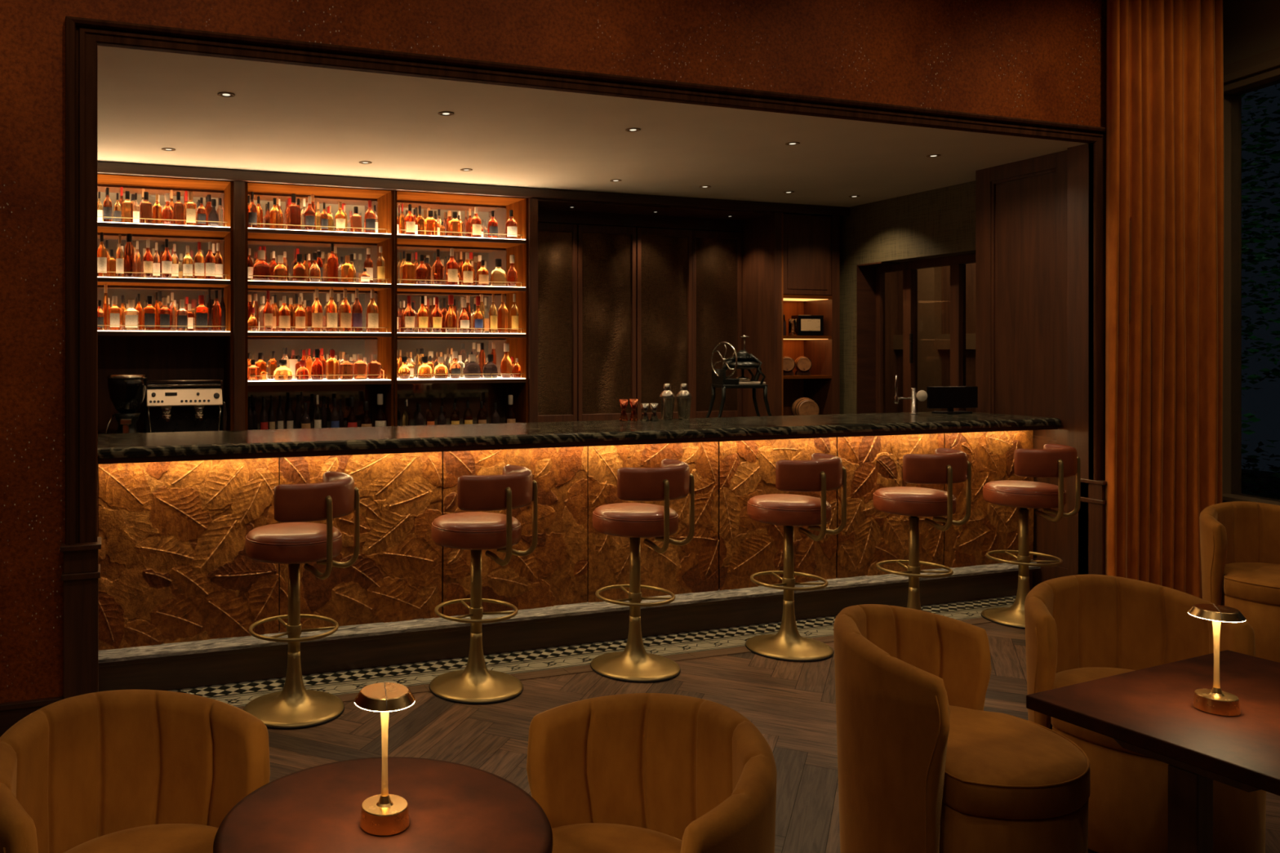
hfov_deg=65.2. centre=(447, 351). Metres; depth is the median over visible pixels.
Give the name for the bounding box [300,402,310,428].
bottle
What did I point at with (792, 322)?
drinking glass
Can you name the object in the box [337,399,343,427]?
bottle
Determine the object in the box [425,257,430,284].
bottle
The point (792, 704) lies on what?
floor
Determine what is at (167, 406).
espresso machine
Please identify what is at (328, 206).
bottle
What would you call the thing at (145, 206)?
bottle
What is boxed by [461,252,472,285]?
bottle
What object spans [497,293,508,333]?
bottle
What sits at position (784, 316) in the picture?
bottle
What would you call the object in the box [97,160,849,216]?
trim
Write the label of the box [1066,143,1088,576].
trim
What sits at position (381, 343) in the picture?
shelving
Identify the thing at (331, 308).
bottle
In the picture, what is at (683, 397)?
cocktail shaker
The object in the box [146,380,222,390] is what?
tray
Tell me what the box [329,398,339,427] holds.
bottle
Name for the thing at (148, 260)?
bottle
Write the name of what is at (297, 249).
bottle
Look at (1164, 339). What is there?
curtain
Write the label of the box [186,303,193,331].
bottle
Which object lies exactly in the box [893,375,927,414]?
tap
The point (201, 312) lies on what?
bottle
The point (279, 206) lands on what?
bottle
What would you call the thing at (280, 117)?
ceiling
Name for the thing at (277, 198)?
bottle
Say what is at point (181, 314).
bottle
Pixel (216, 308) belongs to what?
bottle
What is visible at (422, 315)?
bottle
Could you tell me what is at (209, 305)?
bottle
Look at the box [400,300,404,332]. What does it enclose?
bottle
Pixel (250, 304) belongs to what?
bottle
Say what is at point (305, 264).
bottle
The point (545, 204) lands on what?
ceiling
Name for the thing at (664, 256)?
wall panel
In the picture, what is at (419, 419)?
bottle
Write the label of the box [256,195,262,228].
bottle
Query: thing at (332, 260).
bottle
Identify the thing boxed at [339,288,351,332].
bottle
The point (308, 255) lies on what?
bottle
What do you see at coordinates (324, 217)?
bottle
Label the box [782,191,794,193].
recessed light
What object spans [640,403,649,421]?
jigger
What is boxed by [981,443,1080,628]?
bar stool
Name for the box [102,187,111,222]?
bottle
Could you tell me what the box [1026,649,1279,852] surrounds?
rectangular table
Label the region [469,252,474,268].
bottle
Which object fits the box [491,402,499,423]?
bottle
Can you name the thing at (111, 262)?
bottle
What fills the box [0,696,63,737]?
baseboard
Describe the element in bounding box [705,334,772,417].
meat slicer
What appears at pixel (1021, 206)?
wall
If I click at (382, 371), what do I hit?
bottle
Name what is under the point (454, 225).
bottle
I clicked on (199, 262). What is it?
bottle
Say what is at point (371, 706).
diffuser
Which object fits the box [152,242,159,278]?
bottle
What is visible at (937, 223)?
wall
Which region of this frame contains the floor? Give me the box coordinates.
[168,595,1279,852]
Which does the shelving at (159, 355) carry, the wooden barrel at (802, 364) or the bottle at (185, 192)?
the bottle at (185, 192)
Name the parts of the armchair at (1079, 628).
backrest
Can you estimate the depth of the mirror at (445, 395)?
7.89 m
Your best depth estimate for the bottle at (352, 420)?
7.29 m
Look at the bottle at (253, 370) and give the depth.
7.03 m
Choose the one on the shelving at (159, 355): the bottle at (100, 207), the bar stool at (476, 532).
the bottle at (100, 207)
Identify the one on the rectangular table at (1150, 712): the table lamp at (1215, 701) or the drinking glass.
the table lamp at (1215, 701)
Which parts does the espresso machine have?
tray rail, control panel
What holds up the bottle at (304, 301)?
on the shelving at (381, 343)
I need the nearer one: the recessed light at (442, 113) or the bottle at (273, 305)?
the recessed light at (442, 113)
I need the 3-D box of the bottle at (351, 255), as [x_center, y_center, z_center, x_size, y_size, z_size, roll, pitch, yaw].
[-0.731,-0.624,7.396,0.068,0.231,0.068,0,0,-20]
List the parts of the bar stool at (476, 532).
seat, backrest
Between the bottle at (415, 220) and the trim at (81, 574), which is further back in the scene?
the bottle at (415, 220)
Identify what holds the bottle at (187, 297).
on the shelving at (159, 355)
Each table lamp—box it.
[354,681,415,835]
[1187,603,1246,716]
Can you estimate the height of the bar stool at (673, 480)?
1.037 m
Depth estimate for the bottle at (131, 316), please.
6.75 m
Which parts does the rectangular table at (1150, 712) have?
post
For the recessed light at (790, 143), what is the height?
0.005 m
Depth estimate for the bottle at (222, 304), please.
7.06 m
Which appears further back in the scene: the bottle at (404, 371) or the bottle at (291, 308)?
the bottle at (404, 371)
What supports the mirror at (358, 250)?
attached to the shelving at (381, 343)
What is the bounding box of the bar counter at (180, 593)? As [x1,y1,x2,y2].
[97,411,1061,691]
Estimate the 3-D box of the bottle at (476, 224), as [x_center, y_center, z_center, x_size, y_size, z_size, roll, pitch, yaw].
[0.221,-1.008,7.644,0.082,0.249,0.082,0,0,-20]
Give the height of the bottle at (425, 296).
0.300 m
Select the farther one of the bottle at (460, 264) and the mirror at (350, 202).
the bottle at (460, 264)
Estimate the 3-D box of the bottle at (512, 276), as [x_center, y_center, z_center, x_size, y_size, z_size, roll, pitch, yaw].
[0.511,-0.637,7.749,0.084,0.257,0.084,0,0,-20]
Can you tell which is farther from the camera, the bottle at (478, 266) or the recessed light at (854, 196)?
the recessed light at (854, 196)
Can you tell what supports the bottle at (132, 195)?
on the shelving at (159, 355)
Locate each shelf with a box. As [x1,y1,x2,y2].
[782,294,831,299]
[782,335,831,338]
[782,374,831,378]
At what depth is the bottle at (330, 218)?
7.32 m
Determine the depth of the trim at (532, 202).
7.68 m
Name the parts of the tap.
lever, spout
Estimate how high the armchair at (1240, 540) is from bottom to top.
0.782 m
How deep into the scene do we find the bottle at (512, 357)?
7.83 m
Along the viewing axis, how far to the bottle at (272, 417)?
7.18 m
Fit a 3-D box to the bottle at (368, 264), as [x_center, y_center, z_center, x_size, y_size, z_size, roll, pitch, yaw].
[-0.608,-0.648,7.440,0.069,0.279,0.069,0,0,-20]
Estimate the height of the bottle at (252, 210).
0.271 m
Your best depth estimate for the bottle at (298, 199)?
7.25 m
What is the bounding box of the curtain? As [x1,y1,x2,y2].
[1105,0,1223,599]
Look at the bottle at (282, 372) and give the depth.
7.11 m
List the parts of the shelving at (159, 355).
shelf, shelf, rail, rail, rail, shelf, light panel, light panel, light panel, panel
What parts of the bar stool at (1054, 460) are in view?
seat, backrest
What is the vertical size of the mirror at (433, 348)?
0.306 m
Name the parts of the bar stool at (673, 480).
seat, backrest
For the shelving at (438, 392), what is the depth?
7.81 m
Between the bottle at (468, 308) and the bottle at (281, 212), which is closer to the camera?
the bottle at (281, 212)
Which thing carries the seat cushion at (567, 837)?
on the armchair at (634, 772)
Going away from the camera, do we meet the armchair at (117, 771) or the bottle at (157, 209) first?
the armchair at (117, 771)
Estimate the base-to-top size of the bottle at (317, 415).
0.326 m
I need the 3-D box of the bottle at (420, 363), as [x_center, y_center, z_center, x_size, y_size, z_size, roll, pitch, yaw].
[-0.208,0.095,7.762,0.049,0.233,0.049,0,0,-20]
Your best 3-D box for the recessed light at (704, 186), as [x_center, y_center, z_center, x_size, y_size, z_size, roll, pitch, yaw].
[2.007,-1.284,7.609,0.087,0.005,0.087,0,0,-20]
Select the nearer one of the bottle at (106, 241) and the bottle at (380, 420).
the bottle at (106, 241)
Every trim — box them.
[60,537,101,698]
[65,16,1106,545]
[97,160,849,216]
[233,180,244,430]
[394,190,395,426]
[528,197,537,422]
[537,208,743,231]
[740,212,782,417]
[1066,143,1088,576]
[1078,478,1106,575]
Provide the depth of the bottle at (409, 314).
7.43 m
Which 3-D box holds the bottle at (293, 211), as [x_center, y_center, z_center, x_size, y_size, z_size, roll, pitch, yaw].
[-1.135,-1.021,7.158,0.083,0.274,0.071,0,0,-20]
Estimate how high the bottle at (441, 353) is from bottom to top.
0.206 m
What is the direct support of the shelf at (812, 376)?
attached to the tall cabinet
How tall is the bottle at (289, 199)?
0.281 m
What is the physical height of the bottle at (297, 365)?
0.180 m
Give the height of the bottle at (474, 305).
0.240 m
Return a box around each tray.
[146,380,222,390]
[738,381,765,384]
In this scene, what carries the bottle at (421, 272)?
on the shelving at (438, 392)
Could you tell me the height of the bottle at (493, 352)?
0.284 m
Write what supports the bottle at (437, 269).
on the shelving at (438, 392)
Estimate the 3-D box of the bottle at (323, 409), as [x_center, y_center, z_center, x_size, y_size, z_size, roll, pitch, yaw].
[-0.935,0.493,7.324,0.050,0.312,0.050,0,0,-20]
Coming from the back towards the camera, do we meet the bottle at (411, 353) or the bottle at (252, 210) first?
the bottle at (411, 353)
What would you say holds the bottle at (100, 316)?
on the shelving at (159, 355)
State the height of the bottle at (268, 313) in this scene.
0.300 m
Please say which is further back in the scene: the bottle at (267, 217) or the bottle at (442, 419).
the bottle at (442, 419)
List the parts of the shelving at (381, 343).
panel, shelf, rail, shelf, rail, shelf, rail, light panel, light panel, light panel, light panel, rail, panel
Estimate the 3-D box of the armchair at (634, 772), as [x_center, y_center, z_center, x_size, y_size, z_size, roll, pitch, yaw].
[0.357,1.206,2.114,0.673,0.782,0.658,0,0,-6]
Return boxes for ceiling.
[97,45,1087,215]
[537,198,773,220]
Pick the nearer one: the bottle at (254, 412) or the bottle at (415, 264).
the bottle at (254, 412)
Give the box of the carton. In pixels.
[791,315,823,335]
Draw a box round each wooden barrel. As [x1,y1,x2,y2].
[782,356,795,375]
[791,397,819,415]
[794,356,812,375]
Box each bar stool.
[243,471,359,728]
[429,464,537,703]
[590,458,694,682]
[745,453,846,662]
[872,448,971,610]
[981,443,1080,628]
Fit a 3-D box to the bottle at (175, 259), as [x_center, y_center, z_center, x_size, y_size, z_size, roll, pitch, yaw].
[-1.954,-0.638,6.962,0.057,0.259,0.058,0,0,-20]
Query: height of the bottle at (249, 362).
0.197 m
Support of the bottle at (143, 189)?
on the shelving at (159, 355)
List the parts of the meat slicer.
leg, leg, ice plate, hand knob, leg, leg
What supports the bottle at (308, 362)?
on the shelving at (381, 343)
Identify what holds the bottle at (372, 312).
on the shelving at (381, 343)
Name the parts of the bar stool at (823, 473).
seat, backrest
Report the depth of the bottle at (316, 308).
7.19 m
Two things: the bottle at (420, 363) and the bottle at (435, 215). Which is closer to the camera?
the bottle at (435, 215)
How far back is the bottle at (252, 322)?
7.04 m
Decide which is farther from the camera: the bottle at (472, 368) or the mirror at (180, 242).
the bottle at (472, 368)
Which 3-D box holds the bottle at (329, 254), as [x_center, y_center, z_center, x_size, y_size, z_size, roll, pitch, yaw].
[-0.916,-0.634,7.511,0.052,0.251,0.044,0,0,-20]
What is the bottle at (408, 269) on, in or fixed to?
on the shelving at (438, 392)
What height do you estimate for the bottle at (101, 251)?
0.311 m
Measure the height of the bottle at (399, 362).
0.223 m
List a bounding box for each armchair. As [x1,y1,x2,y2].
[0,689,270,852]
[526,693,777,852]
[833,604,1090,852]
[1024,574,1266,852]
[1199,501,1279,662]
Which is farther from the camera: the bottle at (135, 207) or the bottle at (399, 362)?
the bottle at (399, 362)
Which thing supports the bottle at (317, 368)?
on the shelving at (381, 343)
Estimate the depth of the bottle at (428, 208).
7.77 m
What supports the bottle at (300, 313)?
on the shelving at (381, 343)
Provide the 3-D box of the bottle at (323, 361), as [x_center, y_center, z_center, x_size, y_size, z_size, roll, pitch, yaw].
[-0.969,0.094,7.492,0.063,0.235,0.063,0,0,-20]
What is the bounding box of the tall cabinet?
[782,212,839,415]
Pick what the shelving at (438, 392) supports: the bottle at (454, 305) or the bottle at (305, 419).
the bottle at (454, 305)
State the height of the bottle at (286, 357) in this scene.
0.238 m
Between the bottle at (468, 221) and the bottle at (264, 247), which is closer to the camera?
the bottle at (264, 247)
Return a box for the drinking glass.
[788,319,796,335]
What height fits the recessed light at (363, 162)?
0.005 m
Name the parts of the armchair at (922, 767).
backrest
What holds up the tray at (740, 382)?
on the meat slicer
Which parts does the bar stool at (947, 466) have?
seat, backrest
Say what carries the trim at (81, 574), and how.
attached to the wall at (1034, 60)
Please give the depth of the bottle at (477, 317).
7.62 m
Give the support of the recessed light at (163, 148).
in the ceiling at (280, 117)
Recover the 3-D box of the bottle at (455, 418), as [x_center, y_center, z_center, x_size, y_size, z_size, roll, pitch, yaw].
[0.052,0.525,7.580,0.074,0.248,0.074,0,0,-20]
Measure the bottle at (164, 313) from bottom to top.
0.236 m
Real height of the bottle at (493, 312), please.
0.311 m
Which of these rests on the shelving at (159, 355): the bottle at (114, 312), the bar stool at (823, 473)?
the bottle at (114, 312)
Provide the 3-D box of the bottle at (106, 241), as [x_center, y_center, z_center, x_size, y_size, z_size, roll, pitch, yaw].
[-2.441,-0.652,6.970,0.057,0.286,0.057,0,0,-20]
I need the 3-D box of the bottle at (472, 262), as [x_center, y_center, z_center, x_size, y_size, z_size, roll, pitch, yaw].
[0.193,-0.612,7.724,0.041,0.207,0.028,0,0,-20]
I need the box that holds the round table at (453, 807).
[213,756,552,852]
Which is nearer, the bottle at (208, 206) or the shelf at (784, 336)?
the bottle at (208, 206)
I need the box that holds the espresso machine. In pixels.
[143,379,226,432]
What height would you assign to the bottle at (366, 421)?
0.272 m
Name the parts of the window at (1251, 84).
sill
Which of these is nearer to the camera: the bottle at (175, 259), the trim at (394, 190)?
the bottle at (175, 259)
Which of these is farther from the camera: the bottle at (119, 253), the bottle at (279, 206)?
the bottle at (279, 206)
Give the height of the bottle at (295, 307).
0.296 m
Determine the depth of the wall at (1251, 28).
6.03 m
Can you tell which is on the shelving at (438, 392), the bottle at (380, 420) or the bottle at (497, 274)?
the bottle at (497, 274)
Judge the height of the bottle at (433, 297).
0.289 m
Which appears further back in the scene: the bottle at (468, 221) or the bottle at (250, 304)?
the bottle at (468, 221)
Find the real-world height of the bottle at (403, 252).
0.284 m
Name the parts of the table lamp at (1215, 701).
stem, lamp shade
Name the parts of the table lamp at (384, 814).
stem, lamp shade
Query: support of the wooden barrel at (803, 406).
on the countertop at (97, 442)
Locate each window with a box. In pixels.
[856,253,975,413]
[1222,46,1279,505]
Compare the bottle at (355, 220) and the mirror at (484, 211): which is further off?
the mirror at (484, 211)
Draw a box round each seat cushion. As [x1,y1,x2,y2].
[63,823,218,852]
[551,822,681,852]
[942,705,1090,819]
[1050,666,1146,756]
[1222,562,1279,605]
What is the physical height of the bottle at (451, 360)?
0.237 m
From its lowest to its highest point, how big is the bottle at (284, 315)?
0.265 m
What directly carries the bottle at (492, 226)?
on the shelving at (438, 392)
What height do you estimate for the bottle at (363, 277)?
0.116 m
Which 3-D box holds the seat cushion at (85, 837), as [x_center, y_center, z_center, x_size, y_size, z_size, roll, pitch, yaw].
[-0.622,1.184,2.086,0.605,0.122,0.624,0,0,36]
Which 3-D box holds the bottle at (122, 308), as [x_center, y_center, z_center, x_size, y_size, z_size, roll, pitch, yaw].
[-2.339,-0.272,7.006,0.062,0.259,0.062,0,0,-20]
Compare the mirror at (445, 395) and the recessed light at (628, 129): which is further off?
the mirror at (445, 395)
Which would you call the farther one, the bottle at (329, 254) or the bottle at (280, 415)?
the bottle at (329, 254)
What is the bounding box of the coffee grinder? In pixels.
[105,373,147,433]
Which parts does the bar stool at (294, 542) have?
seat, backrest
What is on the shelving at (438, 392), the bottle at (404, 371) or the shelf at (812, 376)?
the bottle at (404, 371)
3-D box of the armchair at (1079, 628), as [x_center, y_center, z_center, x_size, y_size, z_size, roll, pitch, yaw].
[2.313,1.206,3.262,0.658,0.782,0.673,0,0,26]
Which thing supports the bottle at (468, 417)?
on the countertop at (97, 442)
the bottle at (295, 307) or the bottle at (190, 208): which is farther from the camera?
the bottle at (295, 307)
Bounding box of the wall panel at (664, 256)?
[635,226,692,419]
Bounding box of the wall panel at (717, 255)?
[692,230,742,417]
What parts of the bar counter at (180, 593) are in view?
panel, panel, panel, panel, panel, panel, panel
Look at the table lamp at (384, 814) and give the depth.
1.83 m
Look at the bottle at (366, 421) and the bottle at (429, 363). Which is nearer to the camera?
the bottle at (366, 421)
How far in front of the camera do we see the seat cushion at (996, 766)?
2.66 m
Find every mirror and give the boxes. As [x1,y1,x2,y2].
[97,186,223,224]
[97,235,223,279]
[97,287,221,331]
[248,194,377,232]
[248,240,377,283]
[248,290,377,332]
[248,338,377,379]
[248,384,377,429]
[397,202,506,238]
[397,246,506,285]
[397,293,506,333]
[397,339,506,377]
[397,382,506,426]
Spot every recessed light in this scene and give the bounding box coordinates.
[161,147,175,151]
[217,92,235,97]
[359,160,371,164]
[438,111,453,115]
[460,168,472,171]
[609,179,621,182]
[625,128,640,131]
[699,185,711,187]
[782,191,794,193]
[785,142,799,145]
[848,195,859,197]
[926,154,941,157]
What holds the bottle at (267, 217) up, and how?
on the shelving at (381, 343)
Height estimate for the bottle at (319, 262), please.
0.241 m
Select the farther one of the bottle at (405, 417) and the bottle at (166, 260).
the bottle at (405, 417)
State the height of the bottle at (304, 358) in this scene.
0.222 m
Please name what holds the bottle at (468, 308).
on the shelving at (438, 392)
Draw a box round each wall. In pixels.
[0,0,1106,702]
[811,180,975,413]
[975,150,1066,588]
[1222,0,1279,502]
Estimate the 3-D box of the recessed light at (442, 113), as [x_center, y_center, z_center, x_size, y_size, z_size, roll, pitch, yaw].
[-0.011,-1.284,5.270,0.087,0.005,0.087,0,0,-20]
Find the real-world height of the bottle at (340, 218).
0.235 m
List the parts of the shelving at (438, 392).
panel, shelf, shelf, rail, rail, shelf, rail, light panel, light panel, light panel, light panel, rail, panel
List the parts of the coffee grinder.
lever, hopper lid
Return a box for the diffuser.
[357,702,414,711]
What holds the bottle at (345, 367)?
on the shelving at (381, 343)
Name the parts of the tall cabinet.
panel, panel, light panel, light panel, door, panel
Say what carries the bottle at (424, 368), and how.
on the shelving at (438, 392)
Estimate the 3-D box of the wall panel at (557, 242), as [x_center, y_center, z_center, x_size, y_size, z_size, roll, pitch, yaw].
[0.817,-0.223,8.246,0.591,1.725,0.056,0,0,-20]
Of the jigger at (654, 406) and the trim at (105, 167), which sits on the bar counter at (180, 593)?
the jigger at (654, 406)
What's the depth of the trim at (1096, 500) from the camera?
5.99 m
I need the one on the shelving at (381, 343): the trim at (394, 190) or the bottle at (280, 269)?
the bottle at (280, 269)
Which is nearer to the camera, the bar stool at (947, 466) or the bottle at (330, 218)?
the bar stool at (947, 466)
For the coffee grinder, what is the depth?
6.36 m
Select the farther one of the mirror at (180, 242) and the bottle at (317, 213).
the bottle at (317, 213)
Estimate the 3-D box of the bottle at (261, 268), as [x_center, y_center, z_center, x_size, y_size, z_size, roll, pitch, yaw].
[-1.358,-0.622,7.090,0.127,0.226,0.092,0,0,-20]
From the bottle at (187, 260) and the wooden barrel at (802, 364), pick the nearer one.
the bottle at (187, 260)
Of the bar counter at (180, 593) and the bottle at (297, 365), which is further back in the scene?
the bottle at (297, 365)
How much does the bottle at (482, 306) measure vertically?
0.310 m
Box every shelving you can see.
[97,173,233,441]
[244,182,394,430]
[395,190,528,426]
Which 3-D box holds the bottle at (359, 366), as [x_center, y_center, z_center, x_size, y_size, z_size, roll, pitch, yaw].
[-0.662,0.114,7.330,0.093,0.194,0.079,0,0,-20]
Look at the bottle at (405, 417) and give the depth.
7.42 m
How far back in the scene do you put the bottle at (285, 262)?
7.22 m
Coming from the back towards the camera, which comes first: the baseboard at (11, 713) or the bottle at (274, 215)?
the bottle at (274, 215)
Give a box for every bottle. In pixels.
[97,191,102,221]
[97,231,106,276]
[97,300,104,330]
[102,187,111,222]
[102,284,108,330]
[105,240,110,276]
[107,249,115,276]
[108,295,120,330]
[113,193,121,222]
[115,234,124,277]
[119,186,124,208]
[120,295,126,330]
[121,191,133,222]
[123,299,138,330]
[124,233,133,277]
[131,194,134,205]
[133,193,139,222]
[133,240,141,277]
[135,293,142,330]
[138,188,144,222]
[140,191,151,223]
[142,240,153,277]
[142,295,155,330]
[152,194,161,224]
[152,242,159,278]
[154,292,159,330]
[158,291,162,308]
[158,297,170,330]
[160,239,172,278]
[160,244,164,278]
[161,192,173,224]
[168,190,173,224]
[168,292,176,330]
[171,244,178,278]
[173,191,183,225]
[176,299,187,331]
[182,244,192,279]
[183,191,187,225]
[184,191,196,225]
[184,296,188,311]
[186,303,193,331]
[194,241,204,279]
[194,295,208,331]
[196,197,205,226]
[204,241,215,279]
[205,194,212,226]
[206,288,212,331]
[208,199,219,226]
[211,289,221,331]
[212,243,215,256]
[214,243,222,279]
[217,198,223,226]
[219,288,226,331]
[248,191,257,227]
[248,248,253,279]
[248,294,252,319]
[248,306,257,331]
[248,353,251,366]
[248,360,258,380]
[248,397,253,430]
[252,249,270,280]
[252,293,258,331]
[252,397,257,430]
[254,352,266,380]
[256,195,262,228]
[259,295,264,331]
[260,398,268,429]
[262,246,266,262]
[262,290,273,331]
[265,201,270,228]
[268,399,275,429]
[269,198,279,229]
[269,251,277,280]
[270,351,276,379]
[271,296,275,331]
[273,255,287,280]
[273,360,292,380]
[274,294,279,331]
[275,197,279,213]
[277,397,283,429]
[278,199,283,229]
[278,295,290,331]
[279,205,281,229]
[282,251,287,270]
[284,347,289,368]
[286,198,291,229]
[286,397,293,429]
[287,193,299,230]
[288,297,293,331]
[292,253,306,281]
[293,248,302,268]
[293,293,297,331]
[294,297,305,331]
[294,355,300,378]
[295,394,301,428]
[296,360,309,380]
[297,198,301,230]
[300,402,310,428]
[301,198,306,230]
[301,350,306,368]
[302,253,308,281]
[303,300,307,332]
[304,195,315,230]
[306,300,311,332]
[306,348,312,378]
[307,253,311,281]
[309,253,320,281]
[311,194,315,230]
[311,288,322,332]
[311,349,323,379]
[313,395,321,428]
[315,201,320,231]
[316,251,322,281]
[320,202,328,231]
[320,348,325,378]
[320,395,327,427]
[325,253,330,282]
[325,288,337,332]
[325,349,338,379]
[327,206,332,231]
[327,243,337,282]
[328,205,333,231]
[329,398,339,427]
[333,246,337,282]
[334,201,345,231]
[337,257,342,282]
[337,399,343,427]
[338,300,342,332]
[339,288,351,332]
[339,351,345,363]
[339,354,352,379]
[341,255,353,282]
[342,203,346,214]
[343,204,346,231]
[346,396,357,427]
[349,253,355,282]
[350,206,361,232]
[351,288,362,332]
[353,353,366,379]
[360,268,369,283]
[360,400,372,426]
[363,357,367,378]
[364,200,375,233]
[364,248,373,283]
[366,288,378,332]
[367,354,381,379]
[373,204,377,233]
[373,393,386,426]
[376,245,385,283]
[381,365,384,378]
[397,350,402,377]
[398,356,410,378]
[399,203,404,234]
[400,251,405,284]
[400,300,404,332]
[401,253,415,284]
[401,401,408,426]
[403,295,414,332]
[404,204,414,235]
[406,358,413,378]
[407,351,414,377]
[411,302,417,332]
[413,208,417,235]
[413,252,418,284]
[415,254,427,284]
[415,404,423,425]
[416,205,423,235]
[417,296,428,333]
[417,356,432,378]
[418,348,423,366]
[423,210,437,235]
[423,295,429,333]
[424,207,430,220]
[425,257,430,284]
[426,355,433,377]
[426,402,434,425]
[430,297,435,333]
[431,297,442,333]
[432,248,443,284]
[433,356,448,378]
[434,214,439,235]
[436,208,441,226]
[437,351,444,365]
[437,405,445,425]
[440,221,444,235]
[440,298,447,333]
[444,294,457,333]
[446,210,452,235]
[446,248,457,284]
[448,211,462,236]
[448,347,453,377]
[449,351,461,378]
[449,402,459,424]
[453,299,457,333]
[457,210,462,236]
[457,251,463,285]
[457,355,464,377]
[458,298,469,333]
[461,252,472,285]
[462,354,480,378]
[462,401,472,424]
[465,295,471,333]
[466,208,471,236]
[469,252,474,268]
[471,206,481,237]
[471,261,475,285]
[471,304,475,333]
[473,296,483,333]
[476,255,481,272]
[476,260,488,285]
[476,401,486,423]
[479,294,484,333]
[479,342,484,377]
[482,354,497,377]
[487,210,497,238]
[488,293,497,333]
[489,258,506,286]
[490,342,496,364]
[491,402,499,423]
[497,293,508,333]
[500,342,512,377]
[505,209,517,239]
[505,395,515,422]
[506,254,517,286]
[510,293,518,333]
[511,356,514,377]
[513,358,520,377]
[782,314,786,335]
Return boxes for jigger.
[618,399,628,421]
[629,398,638,421]
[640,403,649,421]
[649,403,658,421]
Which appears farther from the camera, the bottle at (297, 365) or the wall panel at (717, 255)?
the wall panel at (717, 255)
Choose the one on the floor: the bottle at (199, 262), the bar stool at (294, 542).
the bar stool at (294, 542)
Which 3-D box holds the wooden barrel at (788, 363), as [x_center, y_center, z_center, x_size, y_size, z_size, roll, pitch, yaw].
[3.008,0.129,8.653,0.144,0.169,0.185,0,0,13]
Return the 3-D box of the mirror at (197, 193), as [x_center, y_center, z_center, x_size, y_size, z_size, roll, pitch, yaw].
[-2.224,-1.034,7.103,1.158,0.302,0.012,0,0,-20]
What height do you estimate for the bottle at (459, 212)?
0.250 m
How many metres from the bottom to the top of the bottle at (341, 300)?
0.252 m
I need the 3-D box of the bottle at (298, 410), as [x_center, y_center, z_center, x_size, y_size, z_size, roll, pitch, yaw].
[-1.117,0.486,7.260,0.045,0.326,0.045,0,0,-20]
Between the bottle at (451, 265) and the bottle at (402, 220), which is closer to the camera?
the bottle at (451, 265)
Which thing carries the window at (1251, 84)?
in the wall at (1251, 28)
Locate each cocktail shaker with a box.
[659,383,675,420]
[675,383,691,419]
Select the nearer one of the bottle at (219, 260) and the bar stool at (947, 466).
the bar stool at (947, 466)
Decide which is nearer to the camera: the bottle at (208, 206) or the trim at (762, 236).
the bottle at (208, 206)
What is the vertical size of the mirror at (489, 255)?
0.327 m
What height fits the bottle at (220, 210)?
0.227 m
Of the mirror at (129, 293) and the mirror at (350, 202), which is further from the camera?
the mirror at (350, 202)
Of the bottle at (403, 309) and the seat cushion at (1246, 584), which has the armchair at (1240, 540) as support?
the seat cushion at (1246, 584)
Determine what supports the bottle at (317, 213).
on the shelving at (381, 343)
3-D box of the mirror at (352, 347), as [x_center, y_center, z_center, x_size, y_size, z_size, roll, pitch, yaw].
[-1.062,0.059,7.516,1.067,0.306,0.012,0,0,-20]
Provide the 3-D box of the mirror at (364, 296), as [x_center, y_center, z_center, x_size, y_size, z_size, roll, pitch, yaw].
[-1.062,-0.301,7.516,1.067,0.318,0.012,0,0,-20]
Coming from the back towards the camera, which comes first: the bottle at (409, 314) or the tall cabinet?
the tall cabinet
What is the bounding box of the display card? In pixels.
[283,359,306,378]
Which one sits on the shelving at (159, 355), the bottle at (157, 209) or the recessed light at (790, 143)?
the bottle at (157, 209)
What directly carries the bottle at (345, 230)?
on the shelving at (381, 343)
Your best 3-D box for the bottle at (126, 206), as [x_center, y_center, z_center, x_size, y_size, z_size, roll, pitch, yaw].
[-2.227,-0.998,6.766,0.074,0.228,0.063,0,0,-20]
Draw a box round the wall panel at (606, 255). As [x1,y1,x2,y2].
[577,224,635,421]
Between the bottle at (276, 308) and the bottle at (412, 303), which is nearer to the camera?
the bottle at (276, 308)
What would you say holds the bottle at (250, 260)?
on the shelving at (381, 343)
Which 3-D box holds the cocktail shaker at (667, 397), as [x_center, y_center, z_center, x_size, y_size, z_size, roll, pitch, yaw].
[1.377,0.316,6.123,0.096,0.228,0.096,0,0,-20]
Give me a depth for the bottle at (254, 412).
7.22 m
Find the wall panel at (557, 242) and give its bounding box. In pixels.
[537,222,577,422]
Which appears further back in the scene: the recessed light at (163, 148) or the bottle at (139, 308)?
the bottle at (139, 308)
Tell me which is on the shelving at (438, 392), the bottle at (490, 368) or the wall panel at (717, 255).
the bottle at (490, 368)
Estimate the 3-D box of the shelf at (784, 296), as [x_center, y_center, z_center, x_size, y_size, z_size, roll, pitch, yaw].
[3.109,-0.480,8.760,0.525,0.029,0.367,0,0,-20]
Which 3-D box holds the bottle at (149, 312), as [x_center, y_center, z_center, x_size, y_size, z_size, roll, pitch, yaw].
[-2.090,-0.265,6.819,0.084,0.245,0.072,0,0,-20]
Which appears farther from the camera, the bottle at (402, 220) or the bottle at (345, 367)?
the bottle at (402, 220)

